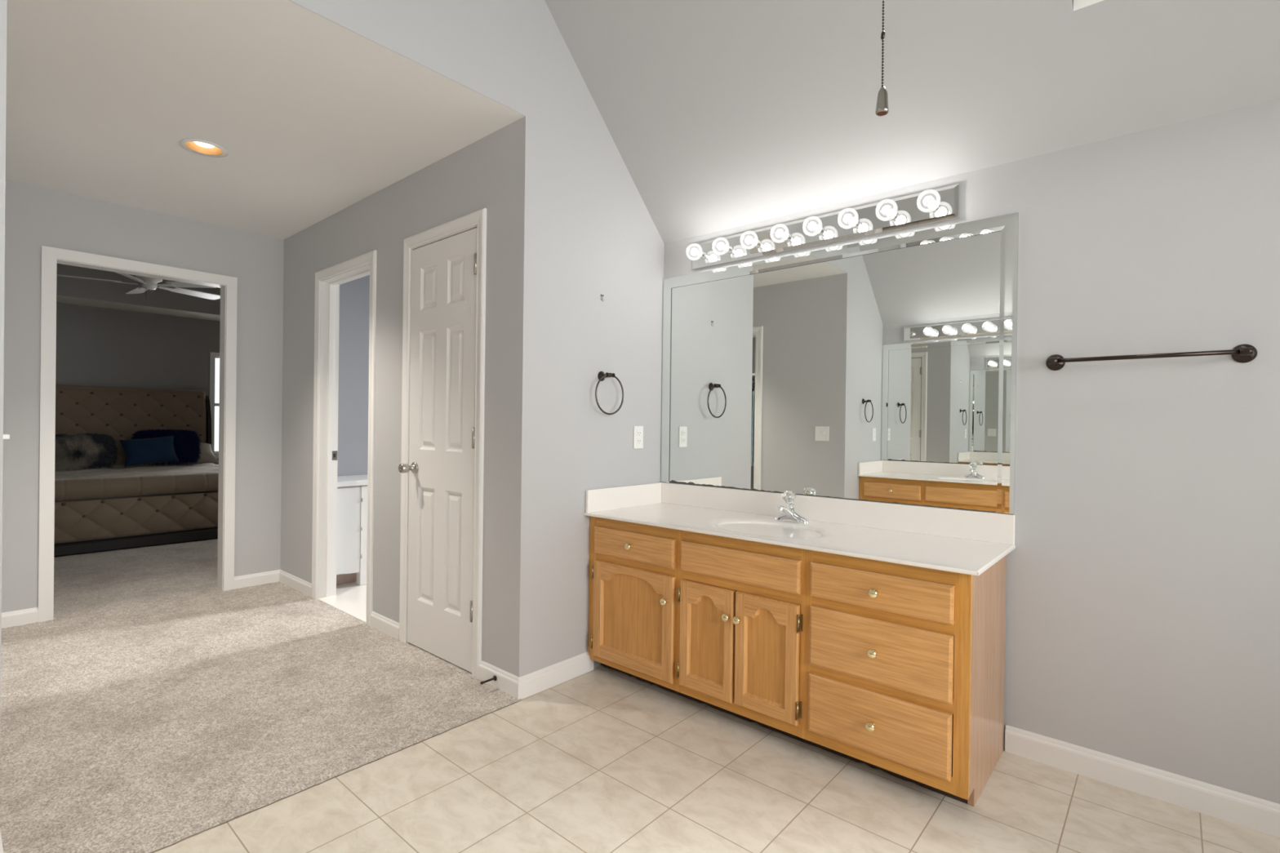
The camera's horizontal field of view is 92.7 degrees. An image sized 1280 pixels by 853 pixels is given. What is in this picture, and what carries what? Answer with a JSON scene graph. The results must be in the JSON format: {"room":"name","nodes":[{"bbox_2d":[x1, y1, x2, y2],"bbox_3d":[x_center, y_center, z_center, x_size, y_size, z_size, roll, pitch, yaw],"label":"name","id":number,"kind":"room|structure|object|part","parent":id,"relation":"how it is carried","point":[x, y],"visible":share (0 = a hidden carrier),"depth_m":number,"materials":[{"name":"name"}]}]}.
{"room":"bathroom","nodes":[
{"label":"bathroom","id":0,"kind":"room"},
{"bbox_2d":[55,302,220,464],"bbox_3d":[-6.169,-0.576,7.059,0.115,3.350,4.900,1,0,41],"label":"wall","id":1,"kind":"structure","parent":0,"point":[96,346],"depth_m":7.18,"materials":[{"name":"grey paint"}]},
{"bbox_2d":[209,351,219,457],"bbox_3d":[-5.190,-0.268,8.131,0.120,1.352,0.973,1,0,41],"label":"window","id":2,"kind":"structure","parent":1,"relation":"in","point":[213,356],"depth_m":7.78,"materials":[{"name":"white paint"}]},
{"bbox_3d":[-5.220,-0.279,8.158,0.040,1.232,0.833,1,0,41],"label":"sash","id":3,"kind":"part","parent":2,"relation":"part of","materials":[{"name":"white paint"}]},
{"bbox_2d":[56,263,220,320],"bbox_3d":[-4.463,-1.755,5.581,4.373,0.840,4.900,1,0,41],"label":"ceiling","id":4,"kind":"structure","parent":0,"point":[73,291],"depth_m":6.76,"materials":[{"name":"white paint"}]},
{"bbox_2d":[56,271,220,299],"bbox_3d":[-4.505,-1.658,5.587,1.174,1.035,1.213,1,0,41],"label":"ceiling fan","id":5,"kind":"object","parent":4,"relation":"hanging from","point":[147,283],"visible":0.63,"depth_m":5.56,"materials":[{"name":"white"}]},
{"bbox_3d":[-4.826,-1.297,5.338,0.435,0.036,0.136,1,0,-32],"label":"fan blade","id":6,"kind":"part","parent":5,"relation":"part of","materials":[{"name":"white"}]},
{"bbox_3d":[-4.371,-1.290,5.153,0.136,0.036,0.435,1,0,-14],"label":"fan blade","id":7,"kind":"part","parent":5,"relation":"part of","materials":[{"name":"white"}]},
{"bbox_3d":[-4.793,-1.298,5.825,0.436,0.036,0.136,1,0,41],"label":"fan blade","id":8,"kind":"part","parent":5,"relation":"part of","materials":[{"name":"white"}]},
{"bbox_3d":[-4.055,-1.288,5.529,0.435,0.036,0.136,1,0,4],"label":"fan blade","id":9,"kind":"part","parent":5,"relation":"part of","materials":[{"name":"white"}]},
{"bbox_3d":[-4.315,-1.292,5.945,0.136,0.036,0.435,1,0,22],"label":"fan blade","id":10,"kind":"part","parent":5,"relation":"part of","materials":[{"name":"white"}]},
{"bbox_2d":[1,179,284,613],"bbox_3d":[-2.294,-0.520,4.676,0.115,3.350,6.400,1,0,41],"label":"wall","id":11,"kind":"structure","parent":0,"point":[36,217],"depth_m":3.70,"materials":[{"name":"grey paint"}]},
{"bbox_2d":[1,607,38,628],"bbox_3d":[-3.437,1.050,3.293,0.014,0.090,0.269,1,0,41],"label":"baseboard","id":12,"kind":"structure","parent":11,"relation":"attached to","point":[20,617],"depth_m":3.34,"materials":[{"name":"white paint"}]},
{"bbox_2d":[38,245,237,622],"bbox_3d":[-3.070,0.048,3.783,0.131,2.100,0.939,1,0,41],"label":"door frame","id":13,"kind":"structure","parent":11,"relation":"in","point":[51,256],"depth_m":3.62,"materials":[{"name":"white paint"}]},
{"bbox_2d":[234,569,279,588],"bbox_3d":[-2.638,1.058,4.211,0.014,0.090,0.287,1,0,41],"label":"baseboard","id":14,"kind":"structure","parent":11,"relation":"attached to","point":[273,576],"depth_m":4.20,"materials":[{"name":"white paint"}]},
{"bbox_2d":[5,0,524,239],"bbox_3d":[-1.988,-1.310,2.862,2.712,0.001,1.495,1,0,41],"label":"ceiling","id":15,"kind":"structure","parent":0,"point":[313,117],"depth_m":2.52,"materials":[{"name":"white paint"}]},
{"bbox_2d":[179,138,228,157],"bbox_3d":[-2.046,-1.346,2.867,0.188,0.082,0.188,1,0,41],"label":"recessed light","id":16,"kind":"object","parent":15,"relation":"in","point":[201,146],"visible":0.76,"depth_m":2.89,"materials":[{"name":"white paint"}]},
{"bbox_2d":[0,0,664,733],"bbox_3d":[-0.988,-0.728,2.043,0.115,3.815,3.257,1,0,41],"label":"wall","id":17,"kind":"structure","parent":0,"point":[580,229],"depth_m":2.65,"materials":[{"name":"grey paint"}]},
{"bbox_2d":[480,675,497,684],"bbox_3d":[-0.646,1.082,2.598,0.022,0.022,0.074,1,0,41],"label":"door stop","id":18,"kind":"object","parent":17,"relation":"attached to","point":[495,678],"visible":1,"depth_m":2.60,"materials":[{"name":"brown metal"}]},
{"bbox_2d":[518,651,594,700],"bbox_3d":[-0.364,1.091,2.692,0.014,0.090,0.438,1,0,41],"label":"baseboard","id":19,"kind":"structure","parent":17,"relation":"attached to","point":[534,682],"depth_m":2.67,"materials":[{"name":"white paint"}]},
{"bbox_2d":[595,371,623,414],"bbox_3d":[-0.156,-0.158,2.873,0.060,0.207,0.191,1,0,41],"label":"towel ring","id":20,"kind":"object","parent":17,"relation":"attached to","point":[602,375],"visible":1,"depth_m":2.87,"materials":[{"name":"brown metal"}]},
{"bbox_3d":[-0.140,-0.241,2.861,0.021,0.021,0.046,1,0,41],"label":"post","id":21,"kind":"part","parent":20,"relation":"part of","materials":[{"name":"brown metal"}]},
{"bbox_2d":[633,426,643,448],"bbox_3d":[-0.006,0.055,3.088,0.008,0.115,0.071,1,0,41],"label":"wall outlet","id":22,"kind":"object","parent":17,"relation":"attached to","point":[637,430],"visible":1,"depth_m":3.08,"materials":[{"name":"white plastic"}]},
{"bbox_2d":[636,430,641,435],"bbox_3d":[-0.004,0.034,3.086,0.003,0.029,0.033,1,0,41],"label":"receptacle","id":23,"kind":"object","parent":22,"relation":"attached to","point":[638,432],"depth_m":3.08,"materials":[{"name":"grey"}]},
{"bbox_2d":[636,438,641,444],"bbox_3d":[-0.005,0.075,3.086,0.003,0.029,0.033,1,0,41],"label":"receptacle","id":24,"kind":"object","parent":22,"relation":"attached to","point":[638,440],"depth_m":3.09,"materials":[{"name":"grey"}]},
{"bbox_2d":[337,275,369,475],"bbox_3d":[-1.282,-0.073,5.708,0.040,2.475,3.509,1,0,41],"label":"wall","id":25,"kind":"structure","parent":0,"point":[354,295],"depth_m":4.64,"materials":[{"name":"grey paint"}]},
{"bbox_2d":[280,124,508,669],"bbox_3d":[-1.518,-0.069,3.510,2.597,2.475,0.115,1,0,41],"label":"wall","id":26,"kind":"structure","parent":0,"point":[473,178],"depth_m":3.27,"materials":[{"name":"grey paint"}]},
{"bbox_2d":[279,569,311,597],"bbox_3d":[-2.333,1.062,4.126,0.586,0.090,0.014,1,0,41],"label":"baseboard","id":27,"kind":"structure","parent":26,"relation":"attached to","point":[300,585],"depth_m":4.11,"materials":[{"name":"white paint"}]},
{"bbox_2d":[311,249,377,626],"bbox_3d":[-1.754,0.065,3.704,0.818,2.100,0.131,1,0,41],"label":"door frame","id":28,"kind":"structure","parent":26,"relation":"in","point":[328,281],"depth_m":3.90,"materials":[{"name":"paint"},{"name":"metal"}]},
{"bbox_3d":[-1.985,0.188,3.965,0.002,0.060,0.034,1,0,41],"label":"strike plate","id":29,"kind":"part","parent":28,"relation":"part of","materials":[{"name":"silver metal"}]},
{"bbox_2d":[369,611,399,639],"bbox_3d":[-1.374,1.076,3.290,0.320,0.090,0.014,1,0,41],"label":"baseboard","id":30,"kind":"structure","parent":26,"relation":"attached to","point":[389,627],"depth_m":3.28,"materials":[{"name":"white paint"}]},
{"bbox_2d":[398,208,486,679],"bbox_3d":[-0.954,0.077,2.963,0.719,2.100,0.197,1,0,41],"label":"door","id":31,"kind":"structure","parent":26,"relation":"in","point":[441,468],"depth_m":2.92,"materials":[{"name":"white paint"}]},
{"bbox_3d":[-1.167,0.209,3.069,0.060,0.060,0.078,1,0,41],"label":"knob","id":32,"kind":"part","parent":31,"relation":"part of","materials":[{"name":"silver metal"}]},
{"bbox_2d":[478,660,519,699],"bbox_3d":[-0.605,1.088,2.620,0.283,0.090,0.014,1,0,41],"label":"baseboard","id":33,"kind":"structure","parent":26,"relation":"attached to","point":[508,682],"depth_m":2.61,"materials":[{"name":"white paint"}]},
{"bbox_2d":[0,538,1279,852],"bbox_3d":[-1.470,1.137,3.946,11.100,0.061,6.400,1,0,41],"label":"floor","id":34,"kind":"structure","parent":0,"point":[602,759],"depth_m":2.05,"materials":[{"name":"tile"}]},
{"bbox_2d":[53,384,218,556],"bbox_3d":[-5.353,0.309,6.075,2.370,1.507,2.340,1,0,41],"label":"bed","id":35,"kind":"object","parent":34,"relation":"on","point":[92,515],"visible":0.53,"depth_m":5.63,"materials":[{"name":"brown fabric"}]},
{"bbox_3d":[-6.140,0.147,6.766,0.250,1.207,2.205,1,0,41],"label":"headboard","id":36,"kind":"part","parent":35,"relation":"part of","materials":[{"name":"brown fabric"}]},
{"bbox_3d":[-4.532,1.018,5.355,0.170,0.095,2.340,1,0,41],"label":"footboard","id":37,"kind":"part","parent":35,"relation":"part of","materials":[{"name":"brown wood"}]},
{"bbox_3d":[-4.532,0.710,5.357,0.172,0.530,2.300,1,0,41],"label":"footboard","id":38,"kind":"part","parent":35,"relation":"part of","materials":[{"name":"brown fabric"}]},
{"bbox_2d":[54,462,218,480],"bbox_3d":[-5.307,0.537,6.037,1.881,0.222,2.145,1,0,41],"label":"bedspread","id":39,"kind":"object","parent":35,"relation":"on","point":[118,471],"visible":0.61,"depth_m":6.05,"materials":[{"name":"beige fabric"}]},
{"bbox_2d":[54,432,119,471],"bbox_3d":[-5.671,0.269,6.188,0.383,0.423,0.613,1,0,36],"label":"throw pillow","id":40,"kind":"object","parent":39,"relation":"on","point":[90,451],"visible":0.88,"depth_m":6.13,"materials":[{"name":"grey fur"}]},
{"bbox_2d":[119,435,178,466],"bbox_3d":[-5.268,0.262,6.559,0.201,0.324,0.494,1,0,41],"label":"throw pillow","id":41,"kind":"object","parent":39,"relation":"on","point":[155,450],"visible":1,"depth_m":6.50,"materials":[{"name":"blue fabric"}]},
{"bbox_2d":[129,428,202,466],"bbox_3d":[-5.316,0.248,6.850,0.385,0.460,0.667,1,0,41],"label":"throw pillow","id":42,"kind":"object","parent":39,"relation":"on","point":[186,446],"visible":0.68,"depth_m":6.87,"materials":[{"name":"blue fabric"}]},
{"bbox_2d":[156,442,218,465],"bbox_3d":[-5.361,0.324,7.184,0.364,0.267,0.620,1,0,41],"label":"bed pillow","id":43,"kind":"object","parent":39,"relation":"on","point":[207,455],"visible":0.34,"depth_m":7.24,"materials":[{"name":"beige fabric"}]},
{"bbox_3d":[-5.405,0.337,7.610,0.275,1.440,0.034,1,0,41],"label":"headboard","id":44,"kind":"part","parent":35,"relation":"part of","materials":[{"name":"wood"}]},
{"bbox_2d":[336,474,367,585],"bbox_3d":[-1.955,0.741,4.566,0.455,0.732,0.905,1,0,41],"label":"base cabinet","id":45,"kind":"object","parent":34,"relation":"on","point":[352,491],"visible":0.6,"depth_m":4.22,"materials":[{"name":"white wood"}]},
{"bbox_3d":[-2.026,0.717,4.176,0.019,0.594,0.212,1,0,41],"label":"door","id":46,"kind":"part","parent":45,"relation":"part of","materials":[{"name":"white wood"}]},
{"bbox_3d":[-1.948,0.762,4.293,0.064,0.692,0.059,1,0,41],"label":"leg","id":47,"kind":"part","parent":45,"relation":"part of","materials":[{"name":"white wood"}]},
{"bbox_2d":[588,515,1006,806],"bbox_3d":[0.516,0.784,2.488,1.596,0.726,0.568,1,0,41],"label":"vanity cabinet","id":48,"kind":"object","parent":34,"relation":"on","point":[898,670],"visible":1,"depth_m":2.10,"materials":[{"name":"brown wood"}]},
{"bbox_3d":[-0.049,0.517,2.628,0.031,0.031,0.034,1,0,41],"label":"knob","id":49,"kind":"part","parent":48,"relation":"part of","materials":[{"name":"gold metal"}]},
{"bbox_3d":[-0.034,0.819,2.656,0.353,0.348,0.004,1,0,41],"label":"door panel","id":50,"kind":"part","parent":48,"relation":"part of","materials":[{"name":"brown wood"}]},
{"bbox_3d":[-0.037,0.833,2.650,0.463,0.438,0.018,1,0,41],"label":"door","id":51,"kind":"part","parent":48,"relation":"part of","materials":[{"name":"brown wood"}]},
{"bbox_3d":[-0.033,0.520,2.649,0.463,0.120,0.018,1,0,41],"label":"drawer","id":52,"kind":"part","parent":48,"relation":"part of","materials":[{"name":"brown wood"}]},
{"bbox_3d":[0.100,0.717,2.497,0.031,0.031,0.034,1,0,41],"label":"knob","id":53,"kind":"part","parent":48,"relation":"part of","materials":[{"name":"gold metal"}]},
{"bbox_3d":[0.259,0.835,2.392,0.251,0.426,0.018,1,0,41],"label":"door","id":54,"kind":"part","parent":48,"relation":"part of","materials":[{"name":"brown wood"}]},
{"bbox_3d":[0.264,0.828,2.396,0.166,0.333,0.004,1,0,41],"label":"door panel","id":55,"kind":"part","parent":48,"relation":"part of","materials":[{"name":"brown wood"}]},
{"bbox_3d":[0.325,0.720,2.301,0.031,0.031,0.034,1,0,41],"label":"knob","id":56,"kind":"part","parent":48,"relation":"part of","materials":[{"name":"gold metal"}]},
{"bbox_3d":[0.362,0.721,2.268,0.031,0.031,0.034,1,0,41],"label":"knob","id":57,"kind":"part","parent":48,"relation":"part of","materials":[{"name":"gold metal"}]},
{"bbox_3d":[0.460,0.829,2.225,0.162,0.336,0.004,1,0,41],"label":"door panel","id":58,"kind":"part","parent":48,"relation":"part of","materials":[{"name":"brown wood"}]},
{"bbox_3d":[0.457,0.836,2.220,0.257,0.423,0.018,1,0,41],"label":"door","id":59,"kind":"part","parent":48,"relation":"part of","materials":[{"name":"brown wood"}]},
{"bbox_2d":[584,482,1015,576],"bbox_3d":[0.540,0.423,2.489,1.621,0.240,0.559,1,0,41],"label":"countertop","id":60,"kind":"structure","parent":48,"relation":"on","point":[967,542],"depth_m":2.44,"materials":[{"name":"stone"}]},
{"bbox_2d":[774,490,808,523],"bbox_3d":[0.628,0.344,2.610,0.158,0.134,0.145,1,0,41],"label":"faucet","id":61,"kind":"object","parent":60,"relation":"on","point":[789,514],"visible":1,"depth_m":2.61,"materials":[{"name":"silver metal"}]},
{"bbox_3d":[0.618,0.372,2.600,0.044,0.078,0.118,1,0,41],"label":"spout","id":62,"kind":"part","parent":61,"relation":"part of","materials":[{"name":"silver metal"}]},
{"bbox_3d":[0.642,0.311,2.633,0.057,0.069,0.056,1,0,41],"label":"handle knob","id":63,"kind":"part","parent":61,"relation":"part of","materials":[{"name":"white plastic"}]},
{"bbox_3d":[0.735,0.955,1.942,0.031,0.031,0.034,1,0,41],"label":"knob","id":64,"kind":"part","parent":48,"relation":"part of","materials":[{"name":"gold metal"}]},
{"bbox_3d":[0.739,0.722,1.939,0.031,0.031,0.034,1,0,41],"label":"knob","id":65,"kind":"part","parent":48,"relation":"part of","materials":[{"name":"gold metal"}]},
{"bbox_3d":[0.743,0.530,1.938,0.031,0.031,0.034,1,0,41],"label":"knob","id":66,"kind":"part","parent":48,"relation":"part of","materials":[{"name":"gold metal"}]},
{"bbox_3d":[0.754,0.952,1.960,0.451,0.197,0.018,1,0,41],"label":"drawer","id":67,"kind":"part","parent":48,"relation":"part of","materials":[{"name":"brown wood"}]},
{"bbox_3d":[0.757,0.721,1.959,0.452,0.202,0.018,1,0,41],"label":"drawer","id":68,"kind":"part","parent":48,"relation":"part of","materials":[{"name":"brown wood"}]},
{"bbox_3d":[0.760,0.528,1.958,0.452,0.116,0.018,1,0,41],"label":"drawer","id":69,"kind":"part","parent":48,"relation":"part of","materials":[{"name":"brown wood"}]},
{"bbox_3d":[1.133,0.794,1.996,0.018,0.726,0.492,1,0,41],"label":"panel","id":70,"kind":"part","parent":48,"relation":"part of","materials":[{"name":"brown wood"}]},
{"bbox_2d":[544,0,1279,244],"bbox_3d":[1.088,-1.799,1.350,3.900,1.701,1.671,1,0,41],"label":"ceiling","id":71,"kind":"structure","parent":0,"point":[720,114],"depth_m":2.24,"materials":[{"name":"grey paint"}]},
{"bbox_2d":[1072,0,1103,11],"bbox_3d":[1.300,-1.864,1.348,0.620,1.242,0.728,1,0,41],"label":"window","id":72,"kind":"structure","parent":71,"relation":"attached to","point":[1077,4],"depth_m":1.81,"materials":[{"name":"white paint"}]},
{"bbox_2d":[661,97,1279,804],"bbox_3d":[1.623,0.109,1.997,4.130,2.206,0.115,1,0,41],"label":"wall","id":73,"kind":"structure","parent":0,"point":[1143,572],"depth_m":1.93,"materials":[{"name":"grey paint"}]},
{"bbox_2d":[685,183,959,270],"bbox_3d":[0.690,-0.851,2.642,1.232,0.124,0.146,1,0,41],"label":"vanity light","id":74,"kind":"object","parent":73,"relation":"attached to","point":[928,206],"visible":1,"depth_m":2.58,"materials":[{"name":"silver metal"}]},
{"bbox_2d":[685,243,706,260],"bbox_3d":[0.277,-0.850,2.984,0.080,0.080,0.120,1,0,41],"label":"bulb","id":75,"kind":"object","parent":74,"relation":"attached to","point":[700,251],"depth_m":3.01,"materials":[{"name":"white glass"}]},
{"bbox_2d":[711,237,733,254],"bbox_3d":[0.392,-0.848,2.883,0.080,0.080,0.120,1,0,41],"label":"bulb","id":76,"kind":"object","parent":74,"relation":"attached to","point":[726,245],"depth_m":2.91,"materials":[{"name":"white glass"}]},
{"bbox_2d":[740,231,761,248],"bbox_3d":[0.507,-0.846,2.783,0.080,0.080,0.120,1,0,41],"label":"bulb","id":77,"kind":"object","parent":74,"relation":"attached to","point":[753,238],"depth_m":2.81,"materials":[{"name":"white glass"}]},
{"bbox_2d":[769,223,791,243],"bbox_3d":[0.623,-0.844,2.682,0.080,0.080,0.120,1,0,41],"label":"bulb","id":78,"kind":"object","parent":74,"relation":"attached to","point":[784,233],"depth_m":2.71,"materials":[{"name":"white glass"}]},
{"bbox_2d":[802,216,824,235],"bbox_3d":[0.738,-0.843,2.582,0.080,0.080,0.120,1,0,41],"label":"bulb","id":79,"kind":"object","parent":74,"relation":"attached to","point":[815,224],"depth_m":2.60,"materials":[{"name":"white glass"}]},
{"bbox_2d":[837,208,860,229],"bbox_3d":[0.854,-0.841,2.481,0.080,0.080,0.120,1,0,41],"label":"bulb","id":80,"kind":"object","parent":74,"relation":"attached to","point":[851,218],"depth_m":2.51,"materials":[{"name":"white glass"}]},
{"bbox_2d":[875,199,898,221],"bbox_3d":[0.969,-0.839,2.381,0.080,0.080,0.120,1,0,41],"label":"bulb","id":81,"kind":"object","parent":74,"relation":"attached to","point":[887,210],"depth_m":2.40,"materials":[{"name":"white glass"}]},
{"bbox_2d":[916,189,940,212],"bbox_3d":[1.071,-0.837,2.266,0.081,0.080,0.081,1,0,-5],"label":"bulb","id":82,"kind":"object","parent":74,"relation":"attached to","point":[928,201],"depth_m":2.30,"materials":[{"name":"white glass"}]},
{"bbox_2d":[661,482,1015,545],"bbox_3d":[0.718,0.357,2.694,1.620,0.106,0.018,1,0,41],"label":"backsplash","id":83,"kind":"structure","parent":73,"relation":"attached to","point":[993,527],"depth_m":2.51,"materials":[{"name":"stone"}]},
{"bbox_2d":[661,212,1018,514],"bbox_3d":[0.728,-0.233,2.697,1.615,1.071,0.010,1,0,41],"label":"wall mirror","id":84,"kind":"object","parent":73,"relation":"attached to","point":[880,370],"visible":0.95,"depth_m":2.54,"materials":[{"name":"clear glass"}]},
{"bbox_2d":[1004,724,1279,837],"bbox_3d":[2.172,1.126,1.426,2.298,0.090,0.014,1,0,41],"label":"baseboard","id":85,"kind":"structure","parent":73,"relation":"attached to","point":[1257,814],"depth_m":1.92,"materials":[{"name":"white paint"}]},
{"bbox_2d":[1045,344,1257,370],"bbox_3d":[1.575,-0.217,1.914,0.516,0.055,0.078,1,0,41],"label":"towel bar","id":86,"kind":"object","parent":73,"relation":"attached to","point":[1242,353],"visible":1,"depth_m":1.85,"materials":[{"name":"brown metal"}]},
{"bbox_3d":[0.004,-1.828,0.106,3.900,1.739,1.628,1,0,41],"label":"ceiling","id":87,"kind":"structure","parent":0,"visible":0},
{"bbox_2d":[875,0,888,115],"bbox_3d":[0.361,-1.532,0.873,0.100,2.166,0.100,1,0,41],"label":"pull chain","id":88,"kind":"object","parent":87,"relation":"hanging from","point":[882,107],"visible":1,"depth_m":0.87,"materials":[{"name":"grey metal"}]},
{"bbox_3d":[0.361,-1.545,0.872,0.004,2.122,0.003,1,0,41],"label":"bead chain","id":89,"kind":"part","parent":88,"relation":"part of","materials":[{"name":"grey metal"}]},
{"bbox_3d":[-2.576,-0.079,2.296,2.597,2.475,0.115,1,0,41],"label":"wall","id":90,"kind":"structure","parent":0,"visible":0},
{"bbox_2d":[0,830,4,852],"bbox_3d":[-1.767,1.077,1.668,0.784,0.090,0.014,1,0,41],"label":"baseboard","id":91,"kind":"structure","parent":90,"relation":"attached to","point":[1,841],"depth_m":1.53,"materials":[{"name":"white paint"}]},
{"bbox_2d":[3,434,9,439],"bbox_3d":[-1.617,0.033,1.550,0.122,0.123,0.020,1,0,41],"label":"switch plate","id":92,"kind":"object","parent":90,"relation":"attached to","point":[5,436],"visible":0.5,"depth_m":1.53,"materials":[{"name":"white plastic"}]}
]}

